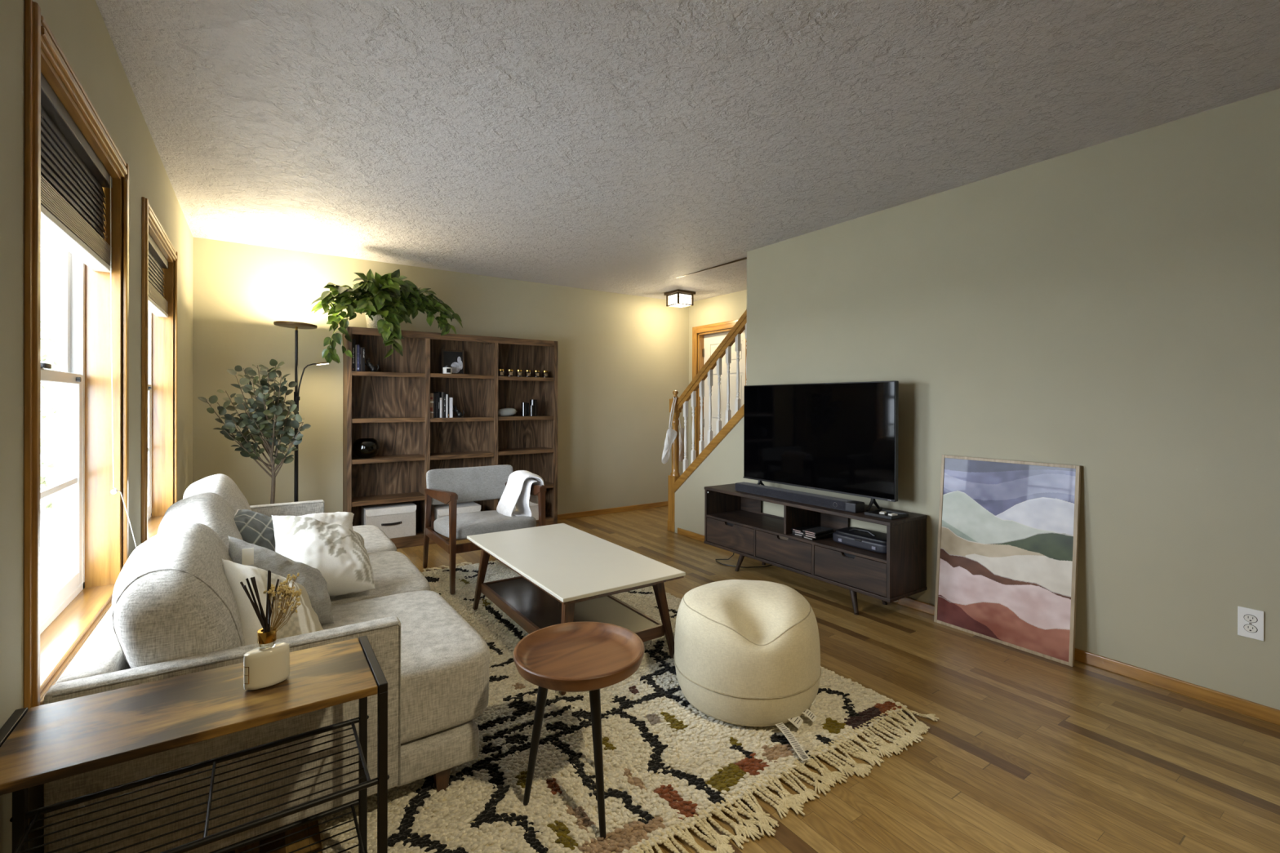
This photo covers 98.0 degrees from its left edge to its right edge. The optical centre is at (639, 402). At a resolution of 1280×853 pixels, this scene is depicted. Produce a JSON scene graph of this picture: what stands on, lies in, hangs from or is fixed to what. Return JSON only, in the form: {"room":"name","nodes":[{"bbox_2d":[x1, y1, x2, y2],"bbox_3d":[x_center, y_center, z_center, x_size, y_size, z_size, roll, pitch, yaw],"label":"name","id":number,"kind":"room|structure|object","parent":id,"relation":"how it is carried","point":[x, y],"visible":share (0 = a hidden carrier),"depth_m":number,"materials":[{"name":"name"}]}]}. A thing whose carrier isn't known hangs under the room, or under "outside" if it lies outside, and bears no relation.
{"room":"living room","nodes":[
{"label":"living room","id":0,"kind":"room"},
{"bbox_2d":[0,0,193,852],"bbox_3d":[-1.045,0.006,0.653,0.160,2.440,8.257,0,0,-34],"label":"wall","id":1,"kind":"structure","parent":0,"point":[79,28],"depth_m":1.18,"materials":[{"name":"paint"}]},
{"bbox_2d":[23,0,128,709],"bbox_3d":[-1.652,-0.075,1.569,0.168,1.579,1.039,0,0,-34],"label":"window","id":2,"kind":"structure","parent":1,"relation":"in","point":[93,522],"depth_m":1.86,"materials":[{"name":"brown wood"}]},
{"bbox_2d":[40,71,111,272],"bbox_3d":[-1.631,-0.624,1.582,0.048,0.334,0.881,0,0,-34],"label":"window blind","id":3,"kind":"object","parent":2,"relation":"attached to","point":[73,177],"visible":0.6,"depth_m":1.58,"materials":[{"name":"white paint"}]},
{"bbox_2d":[110,175,136,547],"bbox_3d":[-1.819,-0.118,1.965,0.017,1.320,0.118,0,0,-5],"label":"blind cord","id":4,"kind":"object","parent":3,"relation":"hanging from","point":[114,491],"visible":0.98,"depth_m":1.91,"materials":[{"name":"fabric"}]},
{"bbox_2d":[141,196,177,543],"bbox_3d":[-2.451,-0.079,2.740,0.168,1.579,1.074,0,0,-34],"label":"window","id":5,"kind":"structure","parent":1,"relation":"in","point":[159,335],"depth_m":3.12,"materials":[{"name":"brown wood"}]},
{"bbox_2d":[147,233,168,317],"bbox_3d":[-2.430,-0.638,2.753,0.048,0.314,0.916,0,0,-34],"label":"window blind","id":6,"kind":"object","parent":5,"relation":"attached to","point":[157,305],"visible":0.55,"depth_m":2.88,"materials":[{"name":"white paint"}]},
{"bbox_2d":[192,236,688,514],"bbox_3d":[-0.932,-0.001,5.825,6.175,2.440,0.160,0,0,-34],"label":"wall","id":7,"kind":"structure","parent":0,"point":[622,358],"depth_m":5.14,"materials":[{"name":"paint"}]},
{"bbox_2d":[557,501,667,519],"bbox_3d":[-1.355,1.190,5.434,4.719,0.057,0.014,0,0,-34],"label":"baseboard","id":8,"kind":"structure","parent":7,"relation":"attached to","point":[585,513],"depth_m":6.13,"materials":[{"name":"brown wood"}]},
{"bbox_2d":[95,0,1279,302],"bbox_3d":[1.443,-1.266,2.346,6.175,0.188,8.577,0,0,-34],"label":"ceiling","id":9,"kind":"structure","parent":0,"point":[627,147],"depth_m":2.30,"materials":[{"name":"grey"}]},
{"bbox_2d":[663,288,695,308],"bbox_3d":[0.439,-1.143,6.130,0.250,0.150,0.250,0,0,-34],"label":"ceiling light","id":10,"kind":"object","parent":9,"relation":"attached to","point":[677,298],"visible":1,"depth_m":6.07,"materials":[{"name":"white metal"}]},
{"bbox_2d":[675,257,746,278],"bbox_3d":[0.996,-1.195,4.476,0.004,0.038,2.280,0,0,-34],"label":"trim","id":11,"kind":"structure","parent":9,"relation":"attached to","point":[744,258],"depth_m":4.85,"materials":[{"name":"brown metal"}]},
{"bbox_2d":[688,289,746,466],"bbox_3d":[1.565,0.006,5.460,0.130,2.440,3.257,0,0,-34],"label":"wall","id":12,"kind":"structure","parent":0,"point":[731,306],"depth_m":6.43,"materials":[{"name":"paint"}]},
{"bbox_2d":[692,319,746,457],"bbox_3d":[0.959,0.157,6.326,0.154,2.132,0.974,0,0,-34],"label":"door","id":13,"kind":"structure","parent":12,"relation":"in","point":[704,344],"depth_m":6.48,"materials":[{"name":"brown wood"}]},
{"bbox_2d":[227,506,1279,852],"bbox_3d":[1.502,1.290,2.395,6.015,0.120,8.257,0,0,-34],"label":"floor","id":14,"kind":"structure","parent":0,"point":[1024,752],"depth_m":1.96,"materials":[{"name":"brown wood"}]},
{"bbox_2d":[0,635,389,852],"bbox_3d":[-0.887,0.915,1.148,0.636,0.621,0.296,0,0,-34],"label":"console table","id":15,"kind":"object","parent":14,"relation":"on","point":[44,744],"visible":1,"depth_m":1.12,"materials":[{"name":"wood"}]},
{"bbox_2d":[13,716,378,852],"bbox_3d":[-0.887,0.814,1.148,0.590,0.013,0.291,0,0,-34],"label":"wire shelf","id":16,"kind":"object","parent":15,"relation":"attached to","point":[21,816],"depth_m":1.14,"materials":[{"name":"black metal"}]},
{"bbox_2d":[240,570,302,690],"bbox_3d":[-0.796,0.482,1.202,0.111,0.244,0.069,0,0,-34],"label":"reed diffuser","id":17,"kind":"object","parent":15,"relation":"on","point":[268,664],"visible":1,"depth_m":1.19,"materials":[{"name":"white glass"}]},
{"bbox_2d":[243,642,289,690],"bbox_3d":[-0.802,0.565,1.196,0.083,0.078,0.046,0,0,-34],"label":"bottle","id":18,"kind":"object","parent":17,"relation":"attached to","point":[266,665],"depth_m":1.18,"materials":[{"name":"white glass"}]},
{"bbox_2d":[208,799,364,852],"bbox_3d":[-0.888,1.025,1.148,0.590,0.013,0.291,0,0,-34],"label":"wire shelf","id":19,"kind":"object","parent":15,"relation":"attached to","point":[361,802],"depth_m":1.32,"materials":[{"name":"black metal"}]},
{"bbox_2d":[197,359,311,503],"bbox_3d":[-2.661,0.454,3.864,0.638,1.526,0.395,0,0,-34],"label":"eucalyptus tree","id":20,"kind":"object","parent":14,"relation":"on","point":[260,423],"visible":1,"depth_m":3.86,"materials":[{"name":"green plant"}]},
{"bbox_2d":[44,474,489,852],"bbox_3d":[-1.527,0.800,2.465,1.028,0.843,2.394,0,0,-34],"label":"sofa","id":21,"kind":"object","parent":14,"relation":"on","point":[173,611],"visible":0.62,"depth_m":1.47,"materials":[{"name":"grey fabric"}]},
{"bbox_2d":[111,522,244,668],"bbox_3d":[-1.350,0.586,1.674,0.292,0.411,0.761,0,0,-34],"label":"cushion","id":22,"kind":"object","parent":21,"relation":"on","point":[173,598],"depth_m":1.40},
{"bbox_2d":[156,492,243,548],"bbox_3d":[-1.775,0.585,2.295,0.295,0.409,0.761,0,0,-34],"label":"cushion","id":23,"kind":"object","parent":21,"relation":"on","point":[211,509],"depth_m":2.12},
{"bbox_2d":[182,474,251,511],"bbox_3d":[-2.199,0.583,2.918,0.291,0.411,0.761,0,0,-34],"label":"cushion","id":24,"kind":"object","parent":21,"relation":"on","point":[222,485],"depth_m":2.75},
{"bbox_2d":[233,509,275,551],"bbox_3d":[-1.656,0.597,2.397,0.219,0.256,0.302,0,0,-16],"label":"throw pillow","id":25,"kind":"object","parent":21,"relation":"on","point":[255,528],"visible":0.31,"depth_m":2.35,"materials":[{"name":"fabric"}]},
{"bbox_2d":[222,559,324,645],"bbox_3d":[-1.083,0.622,1.664,0.242,0.311,0.259,0,0,-44],"label":"throw pillow","id":26,"kind":"object","parent":21,"relation":"on","point":[305,620],"visible":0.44,"depth_m":1.62,"materials":[{"name":"fabric"}]},
{"bbox_2d":[227,535,333,624],"bbox_3d":[-1.230,0.615,1.917,0.249,0.334,0.311,0,0,43],"label":"throw pillow","id":27,"kind":"object","parent":21,"relation":"on","point":[241,552],"visible":0.39,"depth_m":1.91,"materials":[{"name":"grey fabric"}]},
{"bbox_2d":[271,515,375,596],"bbox_3d":[-1.302,0.619,2.285,0.353,0.322,0.480,0,0,-34],"label":"throw pillow","id":28,"kind":"object","parent":21,"relation":"on","point":[339,552],"visible":0.74,"depth_m":2.21,"materials":[{"name":"fabric"}]},
{"bbox_2d":[297,511,354,529],"bbox_3d":[-1.562,0.649,2.745,0.242,0.202,0.570,0,0,19],"label":"throw pillow","id":29,"kind":"object","parent":21,"relation":"on","point":[343,518],"visible":0.29,"depth_m":2.80,"materials":[{"name":"white fabric"}]},
{"bbox_2d":[352,524,396,553],"bbox_3d":[-1.855,0.902,3.153,0.796,0.244,0.751,0,0,-34],"label":"seat cushion","id":30,"kind":"object","parent":21,"relation":"on","point":[375,539],"depth_m":3.20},
{"bbox_2d":[329,551,430,605],"bbox_3d":[-1.432,0.904,2.531,0.794,0.244,0.751,0,0,-34],"label":"seat cushion","id":31,"kind":"object","parent":21,"relation":"on","point":[393,573],"depth_m":2.49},
{"bbox_2d":[320,591,489,744],"bbox_3d":[-1.001,0.906,1.900,0.795,0.244,0.773,0,0,-34],"label":"seat cushion","id":32,"kind":"object","parent":21,"relation":"on","point":[445,662],"depth_m":1.77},
{"bbox_2d":[273,320,329,502],"bbox_3d":[-2.576,0.308,4.193,0.328,1.816,0.282,0,0,9],"label":"floor lamp","id":33,"kind":"object","parent":14,"relation":"on","point":[295,325],"visible":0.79,"depth_m":4.19,"materials":[{"name":"black metal"}]},
{"bbox_2d":[342,326,557,548],"bbox_3d":[-1.646,0.305,5.054,1.841,1.825,0.277,0,0,-34],"label":"bookcase","id":34,"kind":"object","parent":14,"relation":"on","point":[390,406],"visible":0.76,"depth_m":4.98,"materials":[{"name":"brown wood"}]},
{"bbox_2d":[351,338,355,371],"bbox_3d":[-2.360,-0.385,4.556,0.028,0.262,0.171,0,0,-34],"label":"book","id":35,"kind":"object","parent":34,"relation":"on","point":[353,340],"visible":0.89,"depth_m":4.49,"materials":[{"name":"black paper"}]},
{"bbox_2d":[356,344,359,371],"bbox_3d":[-2.326,-0.362,4.567,0.021,0.217,0.151,0,0,-34],"label":"book","id":36,"kind":"object","parent":34,"relation":"on","point":[357,345],"visible":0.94,"depth_m":4.50,"materials":[{"name":"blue paper"}]},
{"bbox_2d":[362,347,364,371],"bbox_3d":[-2.292,-0.353,4.590,0.018,0.198,0.151,0,0,-34],"label":"book","id":37,"kind":"object","parent":34,"relation":"on","point":[363,348],"visible":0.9,"depth_m":4.53,"materials":[{"name":"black paper"}]},
{"bbox_2d":[352,438,380,457],"bbox_3d":[-2.271,0.377,4.614,0.206,0.158,0.206,0,0,-34],"label":"vase","id":38,"kind":"object","parent":34,"relation":"on","point":[362,447],"visible":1,"depth_m":4.54,"materials":[{"name":"black"}]},
{"bbox_2d":[364,358,379,372],"bbox_3d":[-2.218,-0.310,4.605,0.111,0.118,0.060,0,0,-34],"label":"bookend","id":39,"kind":"object","parent":34,"relation":"on","point":[371,366],"visible":0.97,"depth_m":4.59,"materials":[{"name":"black metal"}]},
{"bbox_2d":[311,268,462,364],"bbox_3d":[-2.062,-0.713,4.622,1.172,0.822,0.384,0,0,-32],"label":"pothos plant","id":40,"kind":"object","parent":34,"relation":"on","point":[389,304],"visible":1,"depth_m":4.51,"materials":[{"name":"green plant"}]},
{"bbox_2d":[361,501,416,538],"bbox_3d":[-2.129,0.998,4.714,0.393,0.258,0.261,0,0,-34],"label":"storage box","id":41,"kind":"object","parent":34,"relation":"on","point":[396,520],"visible":0.88,"depth_m":4.64,"materials":[{"name":"fabric"}]},
{"bbox_2d":[430,393,433,417],"bbox_3d":[-1.857,0.024,4.894,0.038,0.215,0.161,0,0,-34],"label":"book","id":42,"kind":"object","parent":34,"relation":"on","point":[431,394],"visible":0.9,"depth_m":4.83,"materials":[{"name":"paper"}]},
{"bbox_2d":[433,393,435,417],"bbox_3d":[-1.834,0.023,4.910,0.018,0.216,0.161,0,0,-34],"label":"book","id":43,"kind":"object","parent":34,"relation":"on","point":[434,394],"visible":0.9,"depth_m":4.84,"materials":[{"name":"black paper"}]},
{"bbox_2d":[433,391,439,417],"bbox_3d":[-1.804,0.017,4.931,0.013,0.228,0.161,0,0,-34],"label":"book","id":44,"kind":"object","parent":34,"relation":"on","point":[438,393],"visible":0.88,"depth_m":4.87,"materials":[{"name":"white paper"}]},
{"bbox_2d":[435,392,438,417],"bbox_3d":[-1.818,0.023,4.921,0.018,0.217,0.161,0,0,-34],"label":"book","id":45,"kind":"object","parent":34,"relation":"on","point":[437,393],"visible":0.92,"depth_m":4.86,"materials":[{"name":"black paper"}]},
{"bbox_2d":[440,391,443,417],"bbox_3d":[-1.778,0.018,4.949,0.012,0.226,0.160,0,0,-34],"label":"book","id":46,"kind":"object","parent":34,"relation":"on","point":[441,393],"visible":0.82,"depth_m":4.88,"materials":[{"name":"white paper"}]},
{"bbox_2d":[443,392,445,417],"bbox_3d":[-1.764,0.020,4.958,0.020,0.222,0.161,0,0,-34],"label":"book","id":47,"kind":"object","parent":34,"relation":"on","point":[444,393],"visible":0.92,"depth_m":4.89,"materials":[{"name":"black paper"}]},
{"bbox_2d":[445,394,448,417],"bbox_3d":[-1.748,0.028,4.969,0.016,0.206,0.160,0,0,-34],"label":"book","id":48,"kind":"object","parent":34,"relation":"on","point":[446,395],"visible":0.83,"depth_m":4.90,"materials":[{"name":"white paper"}]},
{"bbox_2d":[442,364,452,373],"bbox_3d":[-1.702,-0.294,4.914,0.078,0.078,0.078,0,0,-34],"label":"candle","id":49,"kind":"object","parent":34,"relation":"on","point":[446,370],"visible":0.95,"depth_m":4.88,"materials":[{"name":"wax"}]},
{"bbox_2d":[448,397,453,417],"bbox_3d":[-1.718,0.042,4.989,0.028,0.178,0.161,0,0,-34],"label":"book","id":50,"kind":"object","parent":34,"relation":"on","point":[451,399],"visible":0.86,"depth_m":4.92,"materials":[{"name":"white paper"}]},
{"bbox_2d":[441,349,464,373],"bbox_3d":[-1.694,-0.367,5.040,0.200,0.225,0.037,0,0,-34],"label":"photo frame","id":51,"kind":"object","parent":34,"relation":"on","point":[454,358],"visible":0.85,"depth_m":5.04,"materials":[{"name":"brown wood"}]},
{"bbox_2d":[450,356,462,373],"bbox_3d":[-1.666,-0.346,5.053,0.109,0.154,0.015,0,0,-40],"label":"print","id":52,"kind":"object","parent":51,"relation":"attached to","point":[456,362],"depth_m":5.06},
{"bbox_2d":[433,501,480,519],"bbox_3d":[-1.666,1.028,5.030,0.382,0.200,0.261,0,0,-34],"label":"storage box","id":53,"kind":"object","parent":34,"relation":"on","point":[440,510],"visible":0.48,"depth_m":4.96,"materials":[{"name":"fabric"}]},
{"bbox_2d":[453,404,464,417],"bbox_3d":[-1.634,0.074,5.005,0.111,0.118,0.060,0,0,-34],"label":"bookend","id":54,"kind":"object","parent":34,"relation":"on","point":[456,411],"visible":0.98,"depth_m":4.99,"materials":[{"name":"black metal"}]},
{"bbox_2d":[497,408,516,416],"bbox_3d":[-1.263,0.088,5.252,0.197,0.080,0.090,0,0,-34],"label":"stone vase","id":55,"kind":"object","parent":34,"relation":"on","point":[504,411],"visible":0.86,"depth_m":5.21,"materials":[{"name":"stone"}]},
{"bbox_2d":[497,498,538,519],"bbox_3d":[-1.188,1.028,5.356,0.359,0.200,0.261,0,0,-34],"label":"storage box","id":56,"kind":"object","parent":34,"relation":"on","point":[534,508],"visible":0.1,"depth_m":5.33,"materials":[{"name":"fabric"}]},
{"bbox_2d":[521,402,526,416],"bbox_3d":[-1.116,0.062,5.352,0.048,0.132,0.048,0,0,-34],"label":"vase","id":57,"kind":"object","parent":34,"relation":"on","point":[523,404],"visible":1,"depth_m":5.33,"materials":[{"name":"metal"}]},
{"bbox_2d":[529,404,533,416],"bbox_3d":[-1.044,0.076,5.364,0.033,0.105,0.033,0,0,-34],"label":"vase","id":58,"kind":"object","parent":34,"relation":"on","point":[531,406],"visible":1,"depth_m":5.35,"materials":[{"name":"black ceramic"}]},
{"bbox_2d":[529,400,537,416],"bbox_3d":[-1.041,0.049,5.427,0.068,0.160,0.068,0,0,-34],"label":"vase","id":59,"kind":"object","parent":34,"relation":"on","point":[534,402],"visible":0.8,"depth_m":5.40,"materials":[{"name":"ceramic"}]},
{"bbox_2d":[317,560,938,852],"bbox_3d":[-0.552,1.209,2.854,2.058,0.030,3.187,0,0,-34],"label":"rug","id":60,"kind":"object","parent":14,"relation":"on","point":[669,766],"visible":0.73,"depth_m":1.86,"materials":[{"name":"fabric"}]},
{"bbox_2d":[422,464,546,595],"bbox_3d":[-1.111,0.845,3.947,0.674,0.716,0.763,0,0,-34],"label":"armchair","id":61,"kind":"object","parent":60,"relation":"on","point":[451,486],"visible":0.78,"depth_m":3.89,"materials":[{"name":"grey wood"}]},
{"bbox_2d":[496,470,544,516],"bbox_3d":[-0.852,0.650,3.959,0.278,0.320,0.308,0,0,-34],"label":"throw blanket","id":62,"kind":"object","parent":61,"relation":"on","point":[517,491],"visible":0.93,"depth_m":3.90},
{"bbox_2d":[466,523,685,695],"bbox_3d":[-0.393,0.984,2.883,0.630,0.424,1.242,0,0,-34],"label":"coffee table","id":63,"kind":"object","parent":60,"relation":"on","point":[568,574],"visible":0.91,"depth_m":2.73,"materials":[{"name":"white paint"}]},
{"bbox_2d":[486,577,658,631],"bbox_3d":[-0.395,1.046,2.888,0.483,0.012,1.032,0,0,-34],"label":"shelf","id":64,"kind":"object","parent":63,"relation":"attached to","point":[535,610],"depth_m":2.81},
{"bbox_2d":[513,621,644,839],"bbox_3d":[-0.183,0.971,1.680,0.392,0.469,0.392,0,0,-34],"label":"side table","id":65,"kind":"object","parent":60,"relation":"on","point":[592,657],"visible":1,"depth_m":1.66,"materials":[{"name":"brown wood"}]},
{"bbox_2d":[513,621,644,692],"bbox_3d":[-0.182,0.765,1.679,0.392,0.056,0.392,0,0,-34],"label":"tabletop","id":66,"kind":"object","parent":65,"relation":"on","point":[571,656],"depth_m":1.67,"materials":[{"name":"brown wood"}]},
{"bbox_2d":[673,579,821,760],"bbox_3d":[0.466,0.982,2.269,0.664,0.431,0.591,0,0,37],"label":"pouf","id":67,"kind":"object","parent":60,"relation":"on","point":[747,653],"visible":1,"depth_m":2.07,"materials":[{"name":"beige fabric"}]},
{"bbox_2d":[667,390,681,532],"bbox_3d":[0.337,0.551,5.311,0.108,1.343,0.108,0,0,-34],"label":"newel post","id":68,"kind":"object","parent":14,"relation":"on","point":[674,475],"visible":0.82,"depth_m":5.28,"materials":[{"name":"brown wood"}]},
{"bbox_2d":[662,396,677,463],"bbox_3d":[0.291,0.253,5.184,0.087,0.623,0.235,0,0,31],"label":"bag","id":69,"kind":"object","parent":68,"relation":"hanging from","point":[671,434],"visible":1,"depth_m":5.14,"materials":[{"name":"white fabric"}]},
{"bbox_2d":[678,416,687,462],"bbox_3d":[0.381,0.263,5.420,0.049,0.636,0.217,0,0,43],"label":"stocking","id":70,"kind":"object","parent":68,"relation":"hanging from","point":[682,430],"visible":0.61,"depth_m":5.44,"materials":[{"name":"white fabric"}]},
{"bbox_2d":[677,309,746,410],"bbox_3d":[0.638,-0.355,4.896,0.056,0.872,0.948,0,0,-34],"label":"handrail","id":71,"kind":"object","parent":68,"relation":"attached to","point":[739,327],"visible":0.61,"depth_m":4.85,"materials":[{"name":"brown wood"}]},
{"bbox_2d":[715,552,772,568],"bbox_3d":[0.774,1.175,4.202,0.441,0.100,0.152,0,0,20],"label":"power cord","id":72,"kind":"object","parent":14,"relation":"on","point":[733,553],"visible":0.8,"depth_m":4.17,"materials":[{"name":"black plastic"}]},
{"bbox_2d":[703,483,927,615],"bbox_3d":[1.083,0.939,3.764,0.377,0.577,1.538,0,0,-34],"label":"media console","id":73,"kind":"object","parent":14,"relation":"on","point":[735,522],"visible":0.88,"depth_m":3.46,"materials":[{"name":"brown wood"}]},
{"bbox_2d":[706,509,886,563],"bbox_3d":[1.081,0.871,3.763,0.364,0.016,1.490,0,0,-34],"label":"shelf","id":74,"kind":"object","parent":73,"relation":"attached to","point":[754,521],"depth_m":3.79,"materials":[{"name":"brown wood"}]},
{"bbox_2d":[792,532,803,536],"bbox_3d":[1.100,0.856,3.664,0.191,0.013,0.096,0,0,-41],"label":"case","id":75,"kind":"object","parent":73,"relation":"on","point":[795,534],"visible":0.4,"depth_m":3.61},
{"bbox_2d":[792,530,803,534],"bbox_3d":[1.100,0.842,3.664,0.191,0.013,0.096,0,0,-40],"label":"case","id":76,"kind":"object","parent":75,"relation":"on","point":[793,531],"visible":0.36,"depth_m":3.61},
{"bbox_2d":[791,524,817,532],"bbox_3d":[1.100,0.830,3.664,0.191,0.009,0.096,0,0,-28],"label":"case","id":77,"kind":"object","parent":76,"relation":"on","point":[800,529],"visible":0.76,"depth_m":3.65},
{"bbox_2d":[734,482,864,513],"bbox_3d":[1.022,0.621,3.712,0.096,0.058,1.012,0,0,-34],"label":"soundbar","id":78,"kind":"object","parent":73,"relation":"on","point":[847,505],"visible":1,"depth_m":3.60,"materials":[{"name":"plastic"}]},
{"bbox_2d":[801,534,832,540],"bbox_3d":[1.143,0.856,3.566,0.191,0.013,0.096,0,0,-29],"label":"case","id":79,"kind":"object","parent":73,"relation":"on","point":[830,535],"visible":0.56,"depth_m":3.52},
{"bbox_2d":[803,532,833,538],"bbox_3d":[1.143,0.842,3.566,0.191,0.013,0.096,0,0,-39],"label":"case","id":80,"kind":"object","parent":79,"relation":"on","point":[832,533],"visible":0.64,"depth_m":3.51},
{"bbox_2d":[803,530,833,536],"bbox_3d":[1.143,0.828,3.566,0.191,0.013,0.096,0,0,-38],"label":"case","id":81,"kind":"object","parent":80,"relation":"on","point":[829,531],"visible":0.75,"depth_m":3.52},
{"bbox_2d":[802,526,833,533],"bbox_3d":[1.143,0.817,3.566,0.191,0.008,0.096,0,0,-37],"label":"case","id":82,"kind":"object","parent":81,"relation":"on","point":[818,530],"visible":1,"depth_m":3.55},
{"bbox_2d":[742,380,898,511],"bbox_3d":[1.164,0.260,3.747,0.156,0.780,1.226,0,0,-34],"label":"television","id":83,"kind":"object","parent":73,"relation":"on","point":[837,437],"visible":0.92,"depth_m":3.61,"materials":[{"name":"black plastic"}]},
{"bbox_2d":[832,526,886,553],"bbox_3d":[1.372,0.812,3.353,0.217,0.102,0.380,0,0,-34],"label":"hard case","id":84,"kind":"object","parent":73,"relation":"on","point":[861,538],"visible":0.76,"depth_m":3.31,"materials":[{"name":"plastic"}]},
{"bbox_2d":[864,508,908,519],"bbox_3d":[1.422,0.643,3.211,0.170,0.016,0.170,0,0,-34],"label":"tray","id":85,"kind":"object","parent":73,"relation":"on","point":[873,513],"visible":0.97,"depth_m":3.20,"materials":[{"name":"black plastic"}]},
{"bbox_2d":[933,454,1081,666],"bbox_3d":[1.873,0.764,2.881,0.100,0.934,0.645,0,0,-34],"label":"framed print","id":86,"kind":"object","parent":14,"relation":"on","point":[1006,565],"visible":1,"depth_m":2.84,"materials":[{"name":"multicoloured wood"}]},
{"bbox_2d":[777,724,808,759],"bbox_3d":[0.532,1.178,1.939,0.027,0.021,0.170,0,0,-16],"label":"strap","id":87,"kind":"object","parent":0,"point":[788,734],"depth_m":1.94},
{"bbox_2d":[675,88,1279,710],"bbox_3d":[2.392,0.013,2.325,0.118,2.440,7.145,0,0,-34],"label":"wall","id":88,"kind":"structure","parent":0,"point":[1110,309],"depth_m":2.56,"materials":[{"name":"paint"}]},
{"bbox_2d":[673,404,743,493],"bbox_3d":[0.638,0.424,4.893,0.144,0.856,0.938,0,0,-34],"label":"trim","id":89,"kind":"structure","parent":88,"relation":"attached to","point":[739,415],"depth_m":4.82,"materials":[{"name":"brown wood"}]},
{"bbox_2d":[683,400,688,471],"bbox_3d":[0.426,0.341,5.204,0.033,0.718,0.033,0,0,-34],"label":"baluster","id":90,"kind":"object","parent":89,"relation":"on","point":[686,403],"visible":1,"depth_m":5.19,"materials":[{"name":"white paint"}]},
{"bbox_2d":[690,391,696,463],"bbox_3d":[0.491,0.247,5.109,0.033,0.718,0.033,0,0,-34],"label":"baluster","id":91,"kind":"object","parent":89,"relation":"on","point":[693,396],"visible":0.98,"depth_m":5.10,"materials":[{"name":"white paint"}]},
{"bbox_2d":[698,380,704,454],"bbox_3d":[0.556,0.153,5.014,0.033,0.718,0.033,0,0,-34],"label":"baluster","id":92,"kind":"object","parent":89,"relation":"on","point":[701,385],"visible":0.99,"depth_m":5.00,"materials":[{"name":"white paint"}]},
{"bbox_2d":[707,369,712,444],"bbox_3d":[0.621,0.059,4.919,0.033,0.718,0.033,0,0,-34],"label":"baluster","id":93,"kind":"object","parent":89,"relation":"on","point":[710,371],"visible":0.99,"depth_m":4.91,"materials":[{"name":"white paint"}]},
{"bbox_2d":[715,358,721,435],"bbox_3d":[0.686,-0.035,4.824,0.033,0.718,0.033,0,0,-34],"label":"baluster","id":94,"kind":"object","parent":89,"relation":"on","point":[718,423],"visible":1,"depth_m":4.81,"materials":[{"name":"white paint"}]},
{"bbox_2d":[725,346,731,424],"bbox_3d":[0.751,-0.128,4.729,0.033,0.718,0.033,0,0,-34],"label":"baluster","id":95,"kind":"object","parent":89,"relation":"on","point":[728,351],"visible":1,"depth_m":4.72,"materials":[{"name":"white paint"}]},
{"bbox_2d":[734,333,740,413],"bbox_3d":[0.816,-0.222,4.635,0.033,0.718,0.033,0,0,-34],"label":"baluster","id":96,"kind":"object","parent":89,"relation":"on","point":[737,345],"visible":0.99,"depth_m":4.62,"materials":[{"name":"white paint"}]},
{"bbox_2d":[745,322,746,368],"bbox_3d":[0.880,-0.316,4.540,0.033,0.718,0.033,0,0,-34],"label":"baluster","id":97,"kind":"object","parent":89,"relation":"on","point":[746,322],"visible":0.12,"depth_m":4.53,"materials":[{"name":"white paint"}]},
{"bbox_2d":[677,527,1279,725],"bbox_3d":[2.350,1.204,2.266,0.014,0.057,7.090,0,0,-34],"label":"baseboard","id":98,"kind":"structure","parent":88,"relation":"attached to","point":[1264,713],"depth_m":2.40,"materials":[{"name":"brown wood"}]},
{"bbox_2d":[1237,606,1264,640],"bbox_3d":[2.405,0.869,2.190,0.009,0.116,0.071,0,0,-34],"label":"wall outlet","id":99,"kind":"object","parent":88,"relation":"attached to","point":[1251,622],"visible":1,"depth_m":2.19,"materials":[{"name":"white plastic"}]},
{"bbox_2d":[1244,614,1257,622],"bbox_3d":[2.404,0.850,2.189,0.004,0.029,0.034,0,0,-34],"label":"receptacle","id":100,"kind":"object","parent":99,"relation":"attached to","point":[1247,618],"depth_m":2.19,"materials":[{"name":"white paint"}]},
{"bbox_2d":[1244,624,1257,632],"bbox_3d":[2.404,0.889,2.189,0.004,0.029,0.034,0,0,-34],"label":"receptacle","id":101,"kind":"object","parent":99,"relation":"attached to","point":[1247,628],"depth_m":2.19,"materials":[{"name":"white paint"}]},
{"label":"outside","id":102,"kind":"structure","parent":0,"visible":0},
{"bbox_2d":[40,493,57,599],"bbox_3d":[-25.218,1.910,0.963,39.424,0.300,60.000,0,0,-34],"label":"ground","id":103,"kind":"structure","parent":102,"point":[48,521],"depth_m":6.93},
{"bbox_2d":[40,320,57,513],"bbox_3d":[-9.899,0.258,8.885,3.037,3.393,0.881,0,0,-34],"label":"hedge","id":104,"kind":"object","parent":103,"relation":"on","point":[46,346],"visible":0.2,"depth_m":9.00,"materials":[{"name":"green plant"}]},
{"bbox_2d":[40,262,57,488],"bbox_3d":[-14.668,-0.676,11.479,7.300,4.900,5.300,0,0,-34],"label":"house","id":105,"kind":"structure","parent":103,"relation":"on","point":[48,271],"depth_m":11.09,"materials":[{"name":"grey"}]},
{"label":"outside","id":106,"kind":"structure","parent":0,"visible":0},
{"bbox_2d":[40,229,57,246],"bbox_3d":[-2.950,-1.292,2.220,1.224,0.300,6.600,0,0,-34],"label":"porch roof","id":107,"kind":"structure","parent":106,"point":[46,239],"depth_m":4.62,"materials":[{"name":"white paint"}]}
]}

